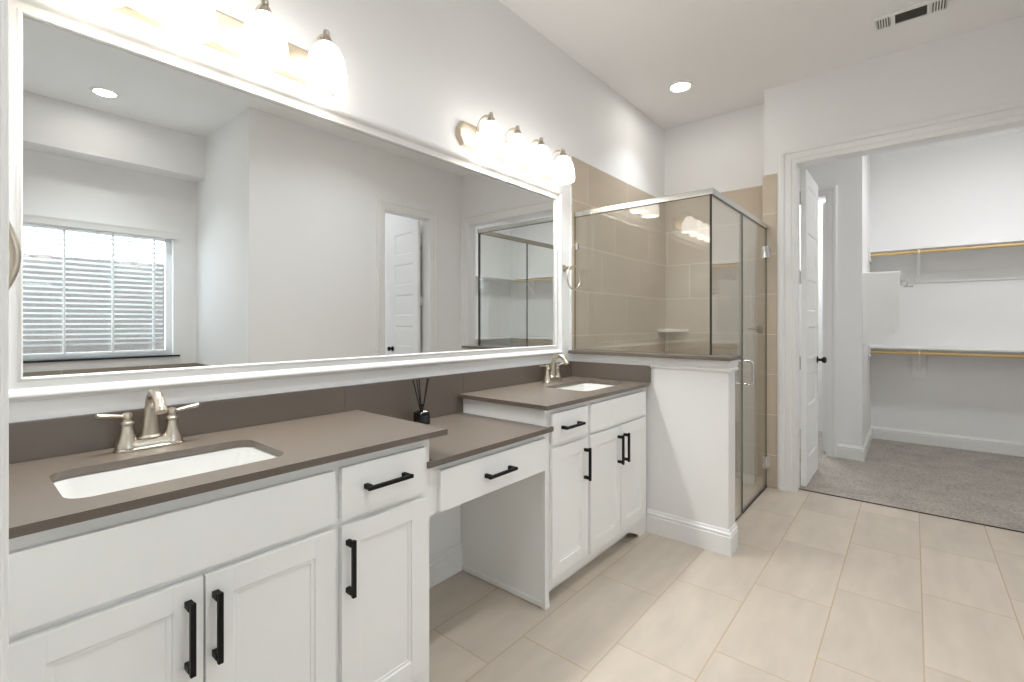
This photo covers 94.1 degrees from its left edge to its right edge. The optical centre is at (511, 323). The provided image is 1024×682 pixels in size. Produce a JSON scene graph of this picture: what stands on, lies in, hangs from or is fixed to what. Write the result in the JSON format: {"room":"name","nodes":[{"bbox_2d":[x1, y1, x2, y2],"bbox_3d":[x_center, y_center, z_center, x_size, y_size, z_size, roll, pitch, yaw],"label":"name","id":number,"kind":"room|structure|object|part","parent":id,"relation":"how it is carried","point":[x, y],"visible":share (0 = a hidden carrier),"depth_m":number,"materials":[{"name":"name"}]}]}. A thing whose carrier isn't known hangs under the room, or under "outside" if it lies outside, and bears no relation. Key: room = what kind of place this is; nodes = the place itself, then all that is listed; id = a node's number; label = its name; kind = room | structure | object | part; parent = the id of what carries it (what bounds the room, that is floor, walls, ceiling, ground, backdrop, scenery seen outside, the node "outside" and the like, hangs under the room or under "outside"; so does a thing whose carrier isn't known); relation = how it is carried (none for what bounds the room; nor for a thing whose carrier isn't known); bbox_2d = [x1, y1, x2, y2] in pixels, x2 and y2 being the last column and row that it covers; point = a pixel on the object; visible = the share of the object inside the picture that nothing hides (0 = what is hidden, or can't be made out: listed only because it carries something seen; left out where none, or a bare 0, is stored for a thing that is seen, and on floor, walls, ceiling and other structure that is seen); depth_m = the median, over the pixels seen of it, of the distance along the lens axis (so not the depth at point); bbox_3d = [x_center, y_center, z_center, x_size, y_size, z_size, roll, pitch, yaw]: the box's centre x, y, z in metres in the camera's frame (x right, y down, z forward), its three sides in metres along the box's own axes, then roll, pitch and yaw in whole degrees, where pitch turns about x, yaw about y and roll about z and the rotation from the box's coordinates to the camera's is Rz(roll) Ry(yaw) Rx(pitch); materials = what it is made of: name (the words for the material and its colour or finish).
{"room":"bathroom","nodes":[
{"label":"bathroom","id":0,"kind":"room"},
{"bbox_2d":[9,0,664,557],"bbox_3d":[-0.245,-0.270,2.538,0.120,3.040,5.250,0,0,40],"label":"wall","id":1,"kind":"structure","parent":0,"point":[420,69],"depth_m":2.35,"materials":[{"name":"paint"}]},
{"bbox_2d":[9,386,344,463],"bbox_3d":[-0.991,0.303,1.540,0.019,0.100,0.982,0,0,40],"label":"backsplash","id":2,"kind":"structure","parent":1,"relation":"attached to","point":[51,437],"depth_m":1.49,"materials":[{"name":"beige stone"}]},
{"bbox_2d":[86,0,346,94],"bbox_3d":[-0.902,-0.972,1.513,0.192,0.200,0.875,0,0,40],"label":"vanity light","id":3,"kind":"object","parent":1,"relation":"attached to","point":[261,41],"visible":1,"depth_m":1.56,"materials":[{"name":"white glass"}]},
{"bbox_3d":[-1.095,-0.948,1.247,0.143,0.152,0.143,0,0,40],"label":"lamp shade","id":4,"kind":"part","parent":3,"relation":"part of","materials":[{"name":"white glass"}]},
{"bbox_3d":[-0.956,-0.948,1.412,0.143,0.152,0.143,0,0,40],"label":"lamp shade","id":5,"kind":"part","parent":3,"relation":"part of","materials":[{"name":"white glass"}]},
{"bbox_3d":[-0.817,-0.948,1.577,0.143,0.152,0.143,0,0,40],"label":"lamp shade","id":6,"kind":"part","parent":3,"relation":"part of","materials":[{"name":"white glass"}]},
{"bbox_3d":[-0.715,-1.021,1.774,0.107,0.098,0.032,0,0,40],"label":"arm","id":7,"kind":"part","parent":3,"relation":"part of","materials":[{"name":"silver metal"}]},
{"bbox_3d":[-0.678,-0.948,1.743,0.143,0.152,0.143,0,0,40],"label":"lamp shade","id":8,"kind":"part","parent":3,"relation":"part of","materials":[{"name":"white glass"}]},
{"bbox_2d":[9,0,562,402],"bbox_3d":[-0.485,-0.327,2.133,0.033,1.056,2.508,0,0,40],"label":"wall mirror","id":9,"kind":"object","parent":1,"relation":"attached to","point":[179,218],"visible":0.92,"depth_m":1.59,"materials":[{"name":"white mirror"}]},
{"bbox_2d":[345,373,462,420],"bbox_3d":[-0.464,0.351,2.167,0.019,0.196,0.655,0,0,40],"label":"backsplash","id":10,"kind":"structure","parent":1,"relation":"attached to","point":[396,398],"depth_m":2.15,"materials":[{"name":"beige stone"}]},
{"bbox_2d":[429,543,462,587],"bbox_3d":[-0.467,1.182,2.169,0.015,0.136,0.656,0,0,40],"label":"baseboard","id":11,"kind":"structure","parent":1,"relation":"attached to","point":[447,563],"depth_m":2.33,"materials":[{"name":"white paint"}]},
{"bbox_2d":[456,112,574,183],"bbox_3d":[0.072,-0.972,2.673,0.192,0.200,0.875,0,0,40],"label":"vanity light","id":12,"kind":"object","parent":1,"relation":"attached to","point":[489,140],"visible":1,"depth_m":2.54,"materials":[{"name":"white glass"}]},
{"bbox_3d":[-0.144,-1.021,2.454,0.107,0.098,0.032,0,0,40],"label":"arm","id":13,"kind":"part","parent":12,"relation":"part of","materials":[{"name":"silver metal"}]},
{"bbox_3d":[-0.106,-0.948,2.422,0.143,0.152,0.143,0,0,40],"label":"lamp shade","id":14,"kind":"part","parent":12,"relation":"part of","materials":[{"name":"white glass"}]},
{"bbox_3d":[0.009,-0.965,2.726,0.025,0.124,0.875,0,0,40],"label":"plate","id":15,"kind":"part","parent":12,"relation":"part of","materials":[{"name":"silver metal"}]},
{"bbox_3d":[-0.007,-1.021,2.617,0.107,0.098,0.032,0,0,40],"label":"arm","id":16,"kind":"part","parent":12,"relation":"part of","materials":[{"name":"silver metal"}]},
{"bbox_3d":[0.031,-0.948,2.586,0.143,0.152,0.143,0,0,40],"label":"lamp shade","id":17,"kind":"part","parent":12,"relation":"part of","materials":[{"name":"white glass"}]},
{"bbox_3d":[0.131,-1.021,2.782,0.107,0.098,0.032,0,0,40],"label":"arm","id":18,"kind":"part","parent":12,"relation":"part of","materials":[{"name":"silver metal"}]},
{"bbox_3d":[0.169,-0.948,2.750,0.143,0.152,0.143,0,0,40],"label":"lamp shade","id":19,"kind":"part","parent":12,"relation":"part of","materials":[{"name":"white glass"}]},
{"bbox_3d":[0.313,-0.948,2.921,0.143,0.152,0.143,0,0,40],"label":"lamp shade","id":20,"kind":"part","parent":12,"relation":"part of","materials":[{"name":"white glass"}]},
{"bbox_2d":[463,361,571,392],"bbox_3d":[0.072,0.303,2.805,0.019,0.100,1.012,0,0,40],"label":"backsplash","id":21,"kind":"structure","parent":1,"relation":"attached to","point":[496,378],"depth_m":2.67,"materials":[{"name":"beige stone"}]},
{"bbox_2d":[570,156,571,349],"bbox_3d":[0.395,-0.472,3.198,0.009,1.300,0.008,0,0,40],"label":"tile edge","id":22,"kind":"structure","parent":1,"relation":"attached to","point":[570,156],"depth_m":3.20,"materials":[{"name":"white paint"}]},
{"bbox_2d":[563,265,580,289],"bbox_3d":[0.387,-0.301,3.147,0.063,0.170,0.166,0,0,40],"label":"towel ring","id":23,"kind":"object","parent":1,"relation":"attached to","point":[565,267],"visible":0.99,"depth_m":3.12,"materials":[{"name":"silver metal"}]},
{"bbox_3d":[0.364,-0.362,3.119,0.063,0.048,0.048,0,0,40],"label":"wall post","id":24,"kind":"part","parent":23,"relation":"part of","materials":[{"name":"silver metal"}]},
{"bbox_2d":[572,156,664,351],"bbox_3d":[0.904,0.064,3.805,0.008,2.372,1.576,0,0,40],"label":"tiled wall","id":25,"kind":"structure","parent":1,"relation":"attached to","point":[618,303],"depth_m":3.68,"materials":[{"name":"beige tile"}]},
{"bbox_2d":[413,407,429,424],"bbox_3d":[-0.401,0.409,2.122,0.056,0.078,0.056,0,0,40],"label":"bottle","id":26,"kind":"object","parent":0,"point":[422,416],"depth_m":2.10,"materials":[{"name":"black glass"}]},
{"bbox_2d":[573,368,734,529],"bbox_3d":[0.827,0.725,2.942,1.000,1.050,0.125,0,0,40],"label":"wall","id":27,"kind":"structure","parent":0,"point":[690,415],"depth_m":2.70,"materials":[{"name":"white paint"}]},
{"bbox_2d":[572,361,650,382],"bbox_3d":[0.615,0.303,3.017,0.538,0.100,0.030,0,0,40],"label":"backsplash","id":28,"kind":"structure","parent":27,"relation":"attached to","point":[624,372],"depth_m":2.99,"materials":[{"name":"beige stone"}]},
{"bbox_2d":[568,349,740,360],"bbox_3d":[0.827,0.190,2.918,1.015,0.021,0.201,0,0,40],"label":"half wall cap","id":29,"kind":"object","parent":27,"relation":"on","point":[718,357],"visible":1,"depth_m":2.81,"materials":[{"name":"beige stone"}]},
{"bbox_2d":[571,354,738,372],"bbox_3d":[0.832,0.234,2.938,1.014,0.068,0.153,0,0,40],"label":"trim","id":30,"kind":"structure","parent":27,"relation":"attached to","point":[660,363],"depth_m":2.78,"materials":[{"name":"white paint"}]},
{"bbox_2d":[646,508,737,556],"bbox_3d":[1.033,1.182,2.759,0.479,0.136,0.140,0,0,40],"label":"baseboard","id":31,"kind":"structure","parent":27,"relation":"attached to","point":[719,540],"depth_m":2.68,"materials":[{"name":"white paint"}]},
{"bbox_2d":[665,103,763,195],"bbox_3d":[1.792,-0.270,4.176,0.890,3.040,0.120,0,0,40],"label":"wall","id":32,"kind":"structure","parent":0,"point":[724,152],"depth_m":4.11,"materials":[{"name":"paint"}]},
{"bbox_2d":[665,185,762,476],"bbox_3d":[1.752,0.064,4.126,0.877,2.372,0.008,0,0,40],"label":"tiled wall","id":33,"kind":"structure","parent":32,"relation":"attached to","point":[687,221],"depth_m":4.07,"materials":[{"name":"beige tile"}]},
{"bbox_2d":[658,329,688,331],"bbox_3d":[1.442,0.064,4.269,0.216,0.024,0.172,0,0,40],"label":"corner shelf","id":34,"kind":"object","parent":33,"relation":"attached to","point":[659,330],"visible":1,"depth_m":4.24,"materials":[{"name":"beige stone"}]},
{"bbox_2d":[748,325,762,333],"bbox_3d":[1.990,0.050,3.884,0.120,0.068,0.056,0,0,40],"label":"shower valve","id":35,"kind":"object","parent":33,"relation":"attached to","point":[759,329],"visible":0.87,"depth_m":3.88,"materials":[{"name":"silver metal"}]},
{"bbox_2d":[429,429,1023,681],"bbox_3d":[1.934,1.296,2.130,3.980,0.108,7.430,0,0,40],"label":"floor","id":36,"kind":"structure","parent":0,"point":[816,587],"depth_m":2.17,"materials":[{"name":"tile"}]},
{"bbox_2d":[0,0,20,681],"bbox_3d":[-1.198,-0.010,0.676,0.814,2.520,0.653,0,0,40],"label":"wall","id":37,"kind":"structure","parent":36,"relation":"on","point":[10,249],"depth_m":0.65,"materials":[{"name":"white paint"}]},
{"bbox_3d":[-0.810,-0.055,0.710,0.262,2.430,0.022,0,0,29],"label":"open door","id":38,"kind":"part","parent":37,"relation":"part of","materials":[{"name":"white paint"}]},
{"bbox_3d":[-0.737,-0.099,0.697,0.018,0.127,0.028,0,0,40],"label":"bow pull","id":39,"kind":"part","parent":37,"relation":"part of","materials":[{"name":"silver metal"}]},
{"bbox_2d":[9,439,428,681],"bbox_3d":[-0.773,0.811,1.356,0.587,0.877,0.982,0,0,40],"label":"vanity cabinet","id":40,"kind":"object","parent":36,"relation":"on","point":[320,573],"visible":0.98,"depth_m":1.13,"materials":[{"name":"white paint"}]},
{"bbox_3d":[-0.791,0.844,0.948,0.018,0.562,0.309,0,0,40],"label":"door","id":41,"kind":"part","parent":40,"relation":"part of","materials":[{"name":"white paint"}]},
{"bbox_3d":[-0.691,0.676,1.026,0.037,0.156,0.014,0,0,40],"label":"pull handle","id":42,"kind":"part","parent":40,"relation":"part of","materials":[{"name":"black metal"}]},
{"bbox_3d":[-0.657,0.676,1.067,0.037,0.156,0.014,0,0,40],"label":"pull handle","id":43,"kind":"part","parent":40,"relation":"part of","materials":[{"name":"black metal"}]},
{"bbox_2d":[9,410,447,538],"bbox_3d":[-0.765,0.363,1.385,0.564,0.019,1.036,0,0,40],"label":"countertop","id":44,"kind":"structure","parent":40,"relation":"on","point":[36,505],"depth_m":1.23,"materials":[{"name":"beige stone"}]},
{"bbox_2d":[95,389,198,452],"bbox_3d":[-1.003,0.268,1.338,0.152,0.171,0.239,0,0,40],"label":"faucet","id":45,"kind":"object","parent":44,"relation":"on","point":[150,437],"visible":1,"depth_m":1.34,"materials":[{"name":"silver metal"}]},
{"bbox_3d":[-1.091,0.252,1.295,0.023,0.021,0.060,0,0,40],"label":"lever","id":46,"kind":"part","parent":45,"relation":"part of","materials":[{"name":"silver metal"}]},
{"bbox_3d":[-1.070,0.299,1.326,0.055,0.102,0.055,0,0,40],"label":"handle","id":47,"kind":"part","parent":45,"relation":"part of","materials":[{"name":"silver metal"}]},
{"bbox_3d":[-1.036,0.339,1.366,0.054,0.029,0.164,0,0,40],"label":"plate","id":48,"kind":"part","parent":45,"relation":"part of","materials":[{"name":"silver metal"}]},
{"bbox_3d":[-1.001,0.256,1.337,0.148,0.148,0.049,0,0,40],"label":"spout","id":49,"kind":"part","parent":45,"relation":"part of","materials":[{"name":"silver metal"}]},
{"bbox_3d":[-1.003,0.299,1.406,0.055,0.102,0.055,0,0,40],"label":"handle","id":50,"kind":"part","parent":45,"relation":"part of","materials":[{"name":"silver metal"}]},
{"bbox_3d":[-0.976,0.252,1.432,0.023,0.021,0.060,0,0,40],"label":"lever","id":51,"kind":"part","parent":45,"relation":"part of","materials":[{"name":"silver metal"}]},
{"bbox_2d":[53,446,276,497],"bbox_3d":[-0.848,0.449,1.206,0.320,0.149,0.485,0,0,40],"label":"sink","id":52,"kind":"object","parent":44,"relation":"in","point":[108,481],"visible":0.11,"depth_m":1.28,"materials":[{"name":"white ceramic"}]},
{"bbox_3d":[-0.589,0.844,1.189,0.018,0.562,0.314,0,0,40],"label":"door","id":53,"kind":"part","parent":40,"relation":"part of","materials":[{"name":"white paint"}]},
{"bbox_3d":[-0.445,0.676,1.320,0.037,0.156,0.014,0,0,40],"label":"pull handle","id":54,"kind":"part","parent":40,"relation":"part of","materials":[{"name":"black metal"}]},
{"bbox_3d":[-0.380,0.473,1.437,0.018,0.147,0.299,0,0,40],"label":"drawer","id":55,"kind":"part","parent":40,"relation":"part of","materials":[{"name":"white paint"}]},
{"bbox_3d":[-0.380,0.844,1.437,0.018,0.562,0.299,0,0,40],"label":"door","id":56,"kind":"part","parent":40,"relation":"part of","materials":[{"name":"white paint"}]},
{"bbox_3d":[-0.365,0.468,1.415,0.037,0.014,0.156,0,0,40],"label":"pull handle","id":57,"kind":"part","parent":40,"relation":"part of","materials":[{"name":"black metal"}]},
{"bbox_2d":[461,387,645,609],"bbox_3d":[0.290,0.811,2.621,0.587,0.877,1.026,0,0,40],"label":"vanity cabinet","id":58,"kind":"object","parent":36,"relation":"on","point":[524,538],"visible":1,"depth_m":2.27,"materials":[{"name":"white paint"}]},
{"bbox_2d":[429,434,545,515],"bbox_3d":[-0.191,0.554,1.933,0.439,0.168,0.649,0,0,40],"label":"drawer","id":59,"kind":"object","parent":58,"relation":"attached to","point":[455,483],"visible":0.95,"depth_m":1.75,"materials":[{"name":"white paint"}]},
{"bbox_3d":[-0.041,0.562,1.800,0.037,0.014,0.156,0,0,40],"label":"pull handle","id":60,"kind":"part","parent":59,"relation":"part of","materials":[{"name":"black metal"}]},
{"bbox_2d":[427,412,553,468],"bbox_3d":[-0.252,0.459,1.980,0.544,0.020,0.698,0,0,40],"label":"countertop","id":61,"kind":"structure","parent":58,"relation":"on","point":[468,435],"depth_m":1.93,"materials":[{"name":"beige stone"}]},
{"bbox_2d":[413,378,429,424],"bbox_3d":[-0.403,0.347,2.118,0.057,0.202,0.089,0,0,40],"label":"reed diffuser","id":62,"kind":"object","parent":61,"relation":"on","point":[422,416],"visible":0.98,"depth_m":2.11,"materials":[{"name":"black glass"}]},
{"bbox_2d":[459,376,649,410],"bbox_3d":[0.267,0.363,2.614,0.564,0.019,1.036,0,0,40],"label":"countertop","id":63,"kind":"structure","parent":58,"relation":"on","point":[539,395],"depth_m":2.40,"materials":[{"name":"beige stone"}]},
{"bbox_2d":[540,354,568,382],"bbox_3d":[0.278,0.268,2.868,0.152,0.171,0.239,0,0,40],"label":"faucet","id":64,"kind":"object","parent":63,"relation":"on","point":[552,374],"visible":1,"depth_m":2.87,"materials":[{"name":"silver metal"}]},
{"bbox_3d":[0.212,0.299,2.857,0.055,0.102,0.055,0,0,40],"label":"handle","id":65,"kind":"part","parent":64,"relation":"part of","materials":[{"name":"silver metal"}]},
{"bbox_3d":[0.245,0.339,2.897,0.054,0.029,0.164,0,0,40],"label":"plate","id":66,"kind":"part","parent":64,"relation":"part of","materials":[{"name":"silver metal"}]},
{"bbox_3d":[0.279,0.299,2.936,0.055,0.102,0.055,0,0,40],"label":"handle","id":67,"kind":"part","parent":64,"relation":"part of","materials":[{"name":"silver metal"}]},
{"bbox_3d":[0.280,0.256,2.867,0.148,0.148,0.049,0,0,40],"label":"spout","id":68,"kind":"part","parent":64,"relation":"part of","materials":[{"name":"silver metal"}]},
{"bbox_2d":[557,383,615,390],"bbox_3d":[0.426,0.449,2.738,0.320,0.149,0.500,0,0,40],"label":"sink","id":69,"kind":"object","parent":63,"relation":"in","point":[583,386],"visible":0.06,"depth_m":2.94,"materials":[{"name":"white ceramic"}]},
{"bbox_3d":[0.267,0.839,2.207,0.018,0.572,0.298,0,0,40],"label":"door","id":70,"kind":"part","parent":58,"relation":"part of","materials":[{"name":"white paint"}]},
{"bbox_3d":[0.267,0.466,2.207,0.018,0.136,0.298,0,0,40],"label":"drawer","id":71,"kind":"part","parent":58,"relation":"part of","materials":[{"name":"white paint"}]},
{"bbox_3d":[0.281,0.467,2.183,0.037,0.014,0.156,0,0,40],"label":"pull handle","id":72,"kind":"part","parent":58,"relation":"part of","materials":[{"name":"black metal"}]},
{"bbox_3d":[0.362,0.672,2.280,0.037,0.156,0.014,0,0,40],"label":"pull handle","id":73,"kind":"part","parent":58,"relation":"part of","materials":[{"name":"black metal"}]},
{"bbox_3d":[0.467,0.811,2.473,0.018,0.877,1.024,0,0,40],"label":"frame","id":74,"kind":"part","parent":58,"relation":"part of","materials":[{"name":"white paint"}]},
{"bbox_3d":[0.480,0.843,2.460,0.018,0.579,0.312,0,0,40],"label":"door","id":75,"kind":"part","parent":58,"relation":"part of","materials":[{"name":"white paint"}]},
{"bbox_3d":[0.581,0.672,2.540,0.037,0.156,0.014,0,0,40],"label":"pull handle","id":76,"kind":"part","parent":58,"relation":"part of","materials":[{"name":"black metal"}]},
{"bbox_3d":[0.623,0.672,2.590,0.037,0.156,0.014,0,0,40],"label":"pull handle","id":77,"kind":"part","parent":58,"relation":"part of","materials":[{"name":"black metal"}]},
{"bbox_3d":[0.684,0.843,2.704,0.018,0.579,0.316,0,0,40],"label":"door","id":78,"kind":"part","parent":58,"relation":"part of","materials":[{"name":"white paint"}]},
{"bbox_2d":[574,188,767,521],"bbox_3d":[1.185,0.248,3.428,0.906,1.996,1.309,0,0,40],"label":"shower enclosure","id":79,"kind":"object","parent":36,"relation":"on","point":[712,192],"visible":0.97,"depth_m":2.92,"materials":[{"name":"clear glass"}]},
{"bbox_3d":[0.766,-0.269,2.942,0.886,0.894,0.010,0,0,40],"label":"panel","id":80,"kind":"part","parent":79,"relation":"part of","materials":[{"name":"clear glass"}]},
{"bbox_3d":[1.185,-0.733,3.428,0.906,0.034,1.309,0,0,40],"label":"rail","id":81,"kind":"part","parent":79,"relation":"part of","materials":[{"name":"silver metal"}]},
{"bbox_3d":[1.305,0.265,2.886,0.010,1.962,0.617,0,0,40],"label":"return panel","id":82,"kind":"part","parent":79,"relation":"part of","materials":[{"name":"clear glass"}]},
{"bbox_2d":[735,214,769,513],"bbox_3d":[1.724,0.267,3.385,0.119,1.962,0.684,0,0,40],"label":"shower door","id":83,"kind":"structure","parent":79,"relation":"attached to","point":[765,249],"depth_m":3.60,"materials":[{"name":"clear glass"}]},
{"bbox_3d":[1.522,0.329,3.195,0.054,0.168,0.015,0,0,40],"label":"pull handle","id":84,"kind":"part","parent":83,"relation":"part of","materials":[{"name":"silver metal"}]},
{"bbox_3d":[1.571,0.329,3.153,0.054,0.168,0.015,0,0,40],"label":"pull handle","id":85,"kind":"part","parent":83,"relation":"part of","materials":[{"name":"silver metal"}]},
{"bbox_3d":[1.723,0.262,3.384,0.010,1.952,0.673,0,0,40],"label":"door panel","id":86,"kind":"part","parent":83,"relation":"part of","materials":[{"name":"clear glass"}]},
{"bbox_2d":[799,488,1023,532],"bbox_3d":[2.634,1.246,3.192,1.255,0.007,0.005,0,0,40],"label":"threshold","id":87,"kind":"object","parent":36,"relation":"on","point":[799,488],"visible":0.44,"depth_m":3.15,"materials":[{"name":"brown"}]},
{"bbox_2d":[498,0,1023,157],"bbox_3d":[2.068,-1.840,2.018,4.330,0.100,7.430,0,0,40],"label":"ceiling","id":88,"kind":"structure","parent":0,"point":[731,52],"depth_m":3.01,"materials":[{"name":"paint"}]},
{"bbox_2d":[668,80,692,92],"bbox_3d":[1.274,-1.786,3.606,0.180,0.008,0.180,0,0,40],"label":"recessed light","id":89,"kind":"object","parent":88,"relation":"in","point":[679,86],"visible":1,"depth_m":3.60,"materials":[{"name":"white plastic"}]},
{"bbox_2d":[872,0,951,32],"bbox_3d":[2.305,-1.786,2.757,0.348,0.008,0.157,0,0,40],"label":"ceiling vent","id":90,"kind":"object","parent":88,"relation":"in","point":[931,7],"visible":1,"depth_m":2.75,"materials":[{"name":"white plastic"}]},
{"bbox_2d":[800,199,825,431],"bbox_3d":[2.639,-0.270,4.966,1.410,3.040,2.180,0,0,40],"label":"wall","id":91,"kind":"structure","parent":0,"point":[820,202],"depth_m":5.47,"materials":[{"name":"paint"}]},
{"bbox_2d":[799,169,826,486],"bbox_3d":[2.393,0.034,3.833,0.172,2.405,0.624,0,0,40],"label":"door","id":92,"kind":"structure","parent":91,"relation":"in","point":[808,195],"depth_m":3.72,"materials":[{"name":"white paint"}]},
{"bbox_3d":[2.594,0.306,3.993,0.068,0.060,0.060,0,0,40],"label":"knob","id":93,"kind":"part","parent":92,"relation":"part of","materials":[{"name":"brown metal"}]},
{"bbox_2d":[822,202,825,451],"bbox_3d":[3.204,0.034,4.822,0.172,2.405,0.610,0,0,40],"label":"door","id":94,"kind":"structure","parent":91,"relation":"in","point":[824,203],"depth_m":4.60,"materials":[{"name":"white paint"}]},
{"bbox_2d":[800,155,870,446],"bbox_3d":[3.031,-0.270,5.238,1.400,3.040,1.260,0,0,40],"label":"wall","id":95,"kind":"structure","parent":0,"point":[852,176],"depth_m":4.38,"materials":[{"name":"paint"}]},
{"bbox_2d":[800,185,836,457],"bbox_3d":[2.669,-0.015,4.785,0.992,2.531,0.148,0,0,40],"label":"door frame","id":96,"kind":"structure","parent":95,"relation":"attached to","point":[830,191],"depth_m":4.44,"materials":[{"name":"white paint"}]},
{"bbox_2d":[837,427,871,460],"bbox_3d":[3.457,1.182,4.792,0.204,0.136,1.155,0,0,40],"label":"baseboard","id":97,"kind":"structure","parent":95,"relation":"attached to","point":[851,452],"depth_m":4.37,"materials":[{"name":"white paint"}]},
{"bbox_2d":[863,273,899,343],"bbox_3d":[3.304,-0.132,4.269,0.261,0.624,0.018,0,0,40],"label":"end panel","id":98,"kind":"object","parent":95,"relation":"attached to","point":[881,292],"visible":1,"depth_m":4.26,"materials":[{"name":"white paint"}]},
{"bbox_2d":[900,277,912,286],"bbox_3d":[3.448,-0.362,4.169,0.090,0.095,0.014,0,0,40],"label":"holder","id":99,"kind":"object","parent":98,"relation":"attached to","point":[901,280],"visible":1,"depth_m":4.17,"materials":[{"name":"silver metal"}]},
{"bbox_2d":[900,277,908,286],"bbox_3d":[3.436,-0.365,4.178,0.060,0.090,0.013,0,0,40],"label":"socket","id":100,"kind":"object","parent":99,"relation":"attached to","point":[901,280],"depth_m":4.18,"materials":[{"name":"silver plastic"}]},
{"bbox_2d":[863,271,901,276],"bbox_3d":[3.553,-0.453,4.564,0.263,0.018,0.760,0,0,40],"label":"closet shelf","id":101,"kind":"object","parent":95,"relation":"attached to","point":[886,271],"visible":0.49,"depth_m":4.27,"materials":[{"name":"white paint"}]},
{"bbox_2d":[764,16,1023,488],"bbox_3d":[2.655,-0.270,3.295,1.575,3.040,0.360,0,0,40],"label":"wall","id":102,"kind":"structure","parent":0,"point":[983,67],"depth_m":3.14,"materials":[{"name":"paint"}]},
{"bbox_2d":[763,100,1023,492],"bbox_3d":[2.602,-0.024,3.240,1.581,2.548,0.256,0,0,40],"label":"door frame","id":103,"kind":"structure","parent":102,"relation":"attached to","point":[1012,111],"depth_m":3.54,"materials":[{"name":"white paint"}]},
{"bbox_2d":[871,131,1023,442],"bbox_3d":[4.871,-0.270,4.436,2.450,3.040,0.120,0,0,40],"label":"wall","id":104,"kind":"structure","parent":0,"point":[972,191],"depth_m":4.74,"materials":[{"name":"paint"}]},
{"bbox_2d":[915,249,921,280],"bbox_3d":[4.100,-0.584,4.809,0.050,0.302,0.295,0,0,40],"label":"shelf bracket","id":105,"kind":"object","parent":104,"relation":"attached to","point":[918,257],"visible":0.86,"depth_m":4.90,"materials":[{"name":"white paint"}]},
{"bbox_2d":[912,349,925,377],"bbox_3d":[4.104,0.409,4.806,0.110,0.301,0.295,0,0,40],"label":"shelf bracket","id":106,"kind":"object","parent":104,"relation":"attached to","point":[918,361],"visible":0.84,"depth_m":4.89,"materials":[{"name":"white metal"}]},
{"bbox_2d":[871,350,1023,357],"bbox_3d":[4.481,0.297,4.333,1.956,0.033,0.032,0,0,40],"label":"closet rod","id":107,"kind":"object","parent":106,"relation":"attached to","point":[872,351],"visible":1,"depth_m":4.56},
{"bbox_2d":[869,345,1023,351],"bbox_3d":[4.568,0.249,4.416,2.008,0.018,0.299,0,0,40],"label":"closet shelf","id":108,"kind":"object","parent":104,"relation":"attached to","point":[871,346],"visible":1,"depth_m":4.57,"materials":[{"name":"white paint"}]},
{"bbox_2d":[869,239,1023,253],"bbox_3d":[4.568,-0.744,4.416,2.008,0.018,0.299,0,0,40],"label":"closet shelf","id":109,"kind":"object","parent":104,"relation":"attached to","point":[1012,240],"visible":0.59,"depth_m":4.57,"materials":[{"name":"white paint"}]},
{"bbox_2d":[871,426,1023,456],"bbox_3d":[4.782,1.182,4.423,2.330,0.136,0.015,0,0,40],"label":"baseboard","id":110,"kind":"structure","parent":104,"relation":"attached to","point":[909,436],"depth_m":4.76,"materials":[{"name":"white paint"}]},
{"bbox_2d":[904,267,1023,283],"bbox_3d":[4.878,-0.468,4.343,2.020,0.105,0.011,0,0,40],"label":"cleat","id":111,"kind":"object","parent":104,"relation":"attached to","point":[1005,273],"visible":1,"depth_m":4.67,"materials":[{"name":"white paint"}]},
{"bbox_3d":[5.176,-0.584,3.905,0.050,0.302,0.295,0,0,40],"label":"shelf bracket","id":112,"kind":"object","parent":104,"relation":"attached to","visible":0},
{"bbox_2d":[871,242,1023,256],"bbox_3d":[4.481,-0.707,4.333,1.956,0.033,0.032,0,0,40],"label":"closet rod","id":113,"kind":"object","parent":112,"relation":"attached to","point":[1021,243],"visible":1,"depth_m":4.56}
]}

